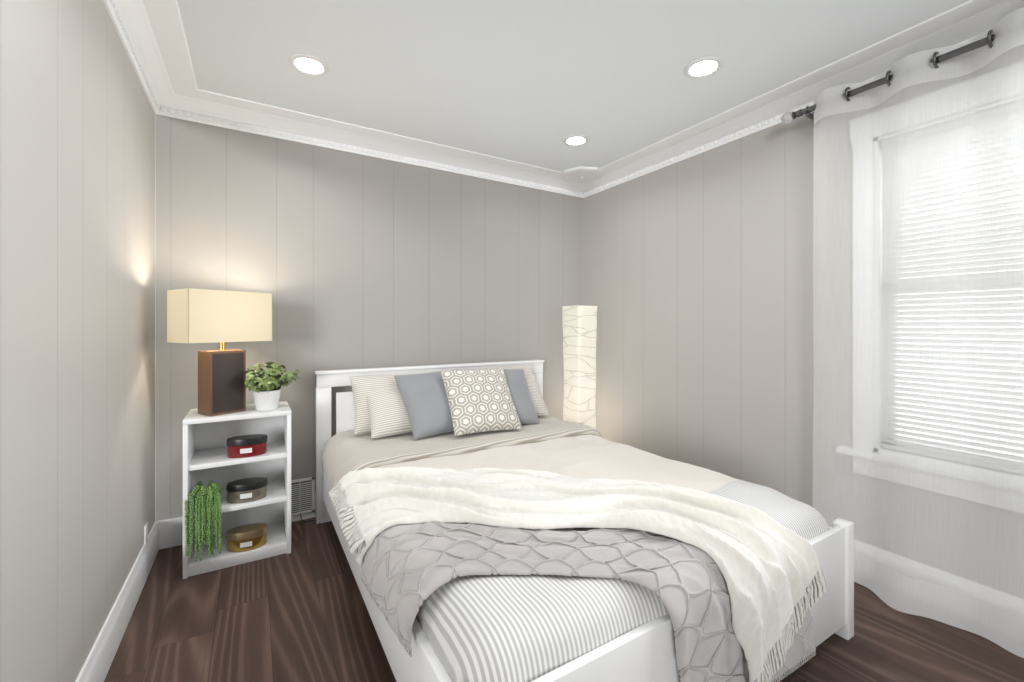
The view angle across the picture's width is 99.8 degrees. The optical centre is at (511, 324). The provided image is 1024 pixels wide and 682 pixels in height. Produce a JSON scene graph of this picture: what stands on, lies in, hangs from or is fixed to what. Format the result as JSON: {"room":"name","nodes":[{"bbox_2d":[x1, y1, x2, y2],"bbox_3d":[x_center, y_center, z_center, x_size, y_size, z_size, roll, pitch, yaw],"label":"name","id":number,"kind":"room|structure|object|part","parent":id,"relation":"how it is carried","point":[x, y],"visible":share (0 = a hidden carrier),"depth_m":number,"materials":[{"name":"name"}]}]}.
{"room":"bedroom","nodes":[
{"label":"bedroom","id":0,"kind":"room"},
{"bbox_2d":[0,0,154,681],"bbox_3d":[-1.019,-0.014,0.677,0.150,2.440,3.750,0,0,-31],"label":"wall","id":1,"kind":"structure","parent":0,"point":[77,313],"depth_m":1.24,"materials":[{"name":"paint"}]},
{"bbox_2d":[75,520,162,681],"bbox_3d":[-0.947,1.131,0.720,0.019,0.150,3.750,0,0,-31],"label":"baseboard","id":2,"kind":"structure","parent":1,"relation":"attached to","point":[96,667],"depth_m":1.66,"materials":[{"name":"white wood"}]},
{"bbox_2d":[144,523,147,543],"bbox_3d":[-1.782,1.026,2.103,0.008,0.110,0.050,0,0,-31],"label":"electrical outlet plate","id":3,"kind":"object","parent":1,"relation":"attached to","point":[145,533],"visible":0.77,"depth_m":2.09,"materials":[{"name":"white plastic"}]},
{"bbox_2d":[103,0,1023,197],"bbox_3d":[0.327,-1.184,1.485,2.990,0.100,3.750,0,0,-31],"label":"crown molding","id":4,"kind":"structure","parent":1,"relation":"attached to","point":[151,34],"depth_m":2.40,"materials":[{"name":"white"}]},
{"bbox_2d":[155,114,583,520],"bbox_3d":[-0.678,-0.014,3.157,3.290,2.440,0.150,0,0,-31],"label":"wall","id":5,"kind":"structure","parent":0,"point":[348,260],"depth_m":2.81,"materials":[{"name":"paint"}]},
{"bbox_2d":[163,492,315,548],"bbox_3d":[-0.630,1.131,3.087,2.940,0.150,0.019,0,0,-31],"label":"baseboard","id":6,"kind":"structure","parent":5,"relation":"attached to","point":[165,533],"depth_m":2.35,"materials":[{"name":"white wood"}]},
{"bbox_2d":[291,477,314,516],"bbox_3d":[-1.358,1.061,2.634,0.285,0.220,0.006,0,0,-31],"label":"air vent","id":7,"kind":"object","parent":5,"relation":"in","point":[303,496],"visible":0.44,"depth_m":2.67,"materials":[{"name":"white metal"}]},
{"bbox_2d":[104,517,1023,681],"bbox_3d":[0.327,1.256,1.485,3.290,0.100,4.050,0,0,-31],"label":"floor","id":8,"kind":"structure","parent":0,"point":[299,613],"depth_m":1.67,"materials":[{"name":"brown wood"}]},
{"bbox_2d":[183,401,290,578],"bbox_3d":[-1.446,0.829,2.299,0.460,0.755,0.320,0,0,-31],"label":"bookshelf","id":9,"kind":"object","parent":8,"relation":"on","point":[206,459],"visible":0.83,"depth_m":2.31,"materials":[{"name":"white wood"}]},
{"bbox_2d":[184,480,222,561],"bbox_3d":[-1.516,0.952,2.133,0.146,0.342,0.185,0,0,-31],"label":"trailing plant","id":10,"kind":"object","parent":9,"relation":"on","point":[205,498],"visible":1,"depth_m":2.07,"materials":[{"name":"green plant"}]},
{"bbox_2d":[167,288,271,415],"bbox_3d":[-1.493,0.140,2.223,0.230,0.620,0.390,0,0,32],"label":"table lamp","id":11,"kind":"object","parent":9,"relation":"on","point":[221,317],"visible":1,"depth_m":2.15,"materials":[{"name":"beige fabric"}]},
{"bbox_3d":[-1.493,-0.043,2.223,0.230,0.255,0.390,0,0,32],"label":"lamp shade","id":12,"kind":"part","parent":11,"relation":"part of","materials":[{"name":"beige fabric"}]},
{"bbox_2d":[226,523,267,551],"bbox_3d":[-1.377,1.101,2.245,0.183,0.105,0.108,0,0,-25],"label":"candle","id":13,"kind":"object","parent":9,"relation":"on","point":[246,537],"visible":1,"depth_m":2.21,"materials":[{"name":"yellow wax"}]},
{"bbox_2d":[226,434,267,457],"bbox_3d":[-1.377,0.629,2.245,0.183,0.093,0.108,0,0,-25],"label":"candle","id":14,"kind":"object","parent":9,"relation":"on","point":[244,446],"visible":1,"depth_m":2.21,"materials":[{"name":"red wax"}]},
{"bbox_2d":[226,477,267,502],"bbox_3d":[-1.377,0.859,2.245,0.183,0.093,0.108,0,0,-25],"label":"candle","id":15,"kind":"object","parent":9,"relation":"on","point":[245,490],"visible":1,"depth_m":2.21,"materials":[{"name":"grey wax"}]},
{"bbox_2d":[245,361,301,410],"bbox_3d":[-1.284,0.320,2.328,0.270,0.260,0.330,0,0,-31],"label":"potted plant","id":16,"kind":"object","parent":9,"relation":"on","point":[265,387],"visible":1,"depth_m":2.26,"materials":[{"name":"green plant"}]},
{"bbox_3d":[-1.312,0.399,2.309,0.133,0.103,0.133,0,0,-31],"label":"pot","id":17,"kind":"part","parent":16,"relation":"part of","materials":[{"name":"white ceramic"}]},
{"bbox_2d":[562,305,596,428],"bbox_3d":[0.553,0.526,3.535,0.221,1.360,0.219,0,0,-35],"label":"lamp","id":18,"kind":"object","parent":8,"relation":"on","point":[579,324],"visible":0.73,"depth_m":3.46,"materials":[{"name":"beige paper"}]},
{"bbox_2d":[314,360,853,681],"bbox_3d":[0.068,0.744,2.092,1.741,0.925,2.272,0,0,-31],"label":"bed","id":19,"kind":"object","parent":8,"relation":"on","point":[494,522],"visible":1,"depth_m":1.38,"materials":[{"name":"white fabric"}]},
{"bbox_2d":[361,380,467,438],"bbox_3d":[-0.602,0.513,2.710,0.640,0.350,0.150,0,-38,-34],"label":"pillow","id":20,"kind":"object","parent":19,"relation":"on","point":[384,414],"depth_m":2.56,"materials":[{"name":"beige fabric"}]},
{"bbox_2d":[394,368,481,439],"bbox_3d":[-0.460,0.476,2.690,0.470,0.460,0.150,-2,-39,-36],"label":"pillow","id":21,"kind":"object","parent":19,"relation":"on","point":[421,400],"depth_m":2.57,"materials":[{"name":"fabric"}]},
{"bbox_2d":[464,368,539,427],"bbox_3d":[-0.070,0.476,2.906,0.460,0.460,0.154,2,-42,-23],"label":"pillow","id":22,"kind":"object","parent":19,"relation":"on","point":[518,386],"depth_m":2.88,"materials":[{"name":"fabric"}]},
{"bbox_2d":[328,466,826,681],"bbox_3d":[0.070,0.842,1.585,1.226,0.488,1.405,0,0,-31],"label":"throw","id":23,"kind":"object","parent":19,"relation":"on","point":[461,573],"depth_m":1.23,"materials":[{"name":"white fabric"}]},
{"bbox_2d":[177,0,969,171],"bbox_3d":[0.327,-1.284,1.485,3.290,0.100,4.050,0,0,-31],"label":"ceiling","id":24,"kind":"structure","parent":0,"point":[533,82],"depth_m":2.00,"materials":[{"name":"white paint"}]},
{"bbox_2d":[288,54,328,75],"bbox_3d":[-0.962,-1.230,2.047,0.176,0.008,0.176,0,0,-31],"label":"recessed light","id":25,"kind":"object","parent":24,"relation":"in","point":[309,64],"visible":1,"depth_m":2.04,"materials":[{"name":"white"}]},
{"bbox_2d":[563,135,588,145],"bbox_3d":[0.427,-1.230,2.881,0.176,0.008,0.176,0,0,-31],"label":"recessed light","id":26,"kind":"object","parent":24,"relation":"in","point":[576,140],"visible":1,"depth_m":2.88,"materials":[{"name":"white"}]},
{"bbox_2d":[560,166,604,182],"bbox_3d":[0.576,-1.214,3.537,0.370,0.040,0.370,0,0,-31],"label":"ceiling vent","id":27,"kind":"object","parent":24,"relation":"in","point":[580,174],"visible":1,"depth_m":3.48,"materials":[{"name":"white plastic"}]},
{"bbox_2d":[684,56,723,78],"bbox_3d":[0.916,-1.230,2.067,0.176,0.008,0.176,0,0,-31],"label":"recessed light","id":28,"kind":"object","parent":24,"relation":"in","point":[698,68],"visible":1,"depth_m":2.06,"materials":[{"name":"white"}]},
{"bbox_2d":[584,44,1023,598],"bbox_3d":[1.672,-0.014,2.294,0.150,2.440,3.750,0,0,-31],"label":"wall","id":29,"kind":"structure","parent":0,"point":[699,275],"depth_m":2.63,"materials":[{"name":"paint"}]},
{"bbox_2d":[792,34,995,126],"bbox_3d":[1.969,-1.084,1.542,0.114,0.080,1.755,0,0,-31],"label":"curtain rod","id":30,"kind":"object","parent":29,"relation":"attached to","point":[807,110],"visible":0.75,"depth_m":1.94,"materials":[{"name":"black metal"}]},
{"bbox_2d":[781,111,793,123],"bbox_3d":[1.471,-1.104,2.299,0.062,0.062,0.062,0,0,-31],"label":"curtain rod finial","id":31,"kind":"object","parent":30,"relation":"attached to","point":[786,118],"visible":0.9,"depth_m":2.28,"materials":[{"name":"clear glass"}]},
{"bbox_2d":[813,7,1023,657],"bbox_3d":[1.899,0.024,1.505,0.170,2.356,1.565,0,0,-31],"label":"sheer curtain","id":32,"kind":"object","parent":30,"relation":"hanging from","point":[903,593],"visible":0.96,"depth_m":1.81,"materials":[{"name":"white fabric"}]},
{"bbox_2d":[845,87,849,100],"bbox_3d":[1.612,-1.104,2.065,0.069,0.069,0.011,0,0,-31],"label":"grommet","id":33,"kind":"object","parent":32,"relation":"attached to","point":[846,95],"depth_m":2.05,"materials":[{"name":"silver metal"}]},
{"bbox_2d":[886,70,890,85],"bbox_3d":[1.691,-1.104,1.933,0.069,0.069,0.011,0,0,-31],"label":"grommet","id":34,"kind":"object","parent":32,"relation":"attached to","point":[887,73],"depth_m":1.92,"materials":[{"name":"silver metal"}]},
{"bbox_2d":[933,52,938,67],"bbox_3d":[1.771,-1.104,1.800,0.069,0.069,0.011,0,0,-31],"label":"grommet","id":35,"kind":"object","parent":32,"relation":"attached to","point":[935,53],"depth_m":1.78,"materials":[{"name":"silver metal"}]},
{"bbox_2d":[987,30,992,47],"bbox_3d":[1.851,-1.104,1.666,0.069,0.069,0.011,0,0,-31],"label":"grommet","id":36,"kind":"object","parent":32,"relation":"attached to","point":[989,41],"depth_m":1.65,"materials":[{"name":"silver metal"}]},
{"bbox_2d":[836,62,1023,513],"bbox_3d":[2.026,-0.143,1.661,0.195,1.732,1.270,0,0,-31],"label":"window","id":37,"kind":"structure","parent":29,"relation":"in","point":[880,293],"depth_m":2.02,"materials":[{"name":"white"}]},
{"bbox_2d":[880,99,1023,474],"bbox_3d":[2.009,-0.146,1.650,0.036,1.456,0.952,0,0,-31],"label":"window blinds","id":38,"kind":"object","parent":37,"relation":"attached to","point":[952,272],"depth_m":1.84,"materials":[{"name":"white plastic"}]},
{"bbox_3d":[2.048,0.194,1.674,0.035,0.785,0.960,0,0,-31],"label":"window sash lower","id":39,"kind":"part","parent":37,"relation":"part of","materials":[{"name":"white plastic"}]},
{"bbox_3d":[2.082,-0.516,1.694,0.035,0.715,0.960,0,0,-31],"label":"window sash upper","id":40,"kind":"part","parent":37,"relation":"part of","materials":[{"name":"white plastic"}]},
{"bbox_2d":[854,539,1023,619],"bbox_3d":[1.600,1.131,2.251,0.019,0.150,3.750,0,0,-31],"label":"baseboard","id":41,"kind":"structure","parent":29,"relation":"attached to","point":[861,543],"depth_m":1.84,"materials":[{"name":"white wood"}]},
{"label":"outside","id":42,"kind":"structure","parent":0,"visible":0},
{"bbox_2d":[898,155,1023,456],"bbox_3d":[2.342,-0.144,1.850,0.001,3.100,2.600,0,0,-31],"label":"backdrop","id":43,"kind":"structure","parent":42,"point":[962,356],"depth_m":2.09,"materials":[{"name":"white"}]}
]}

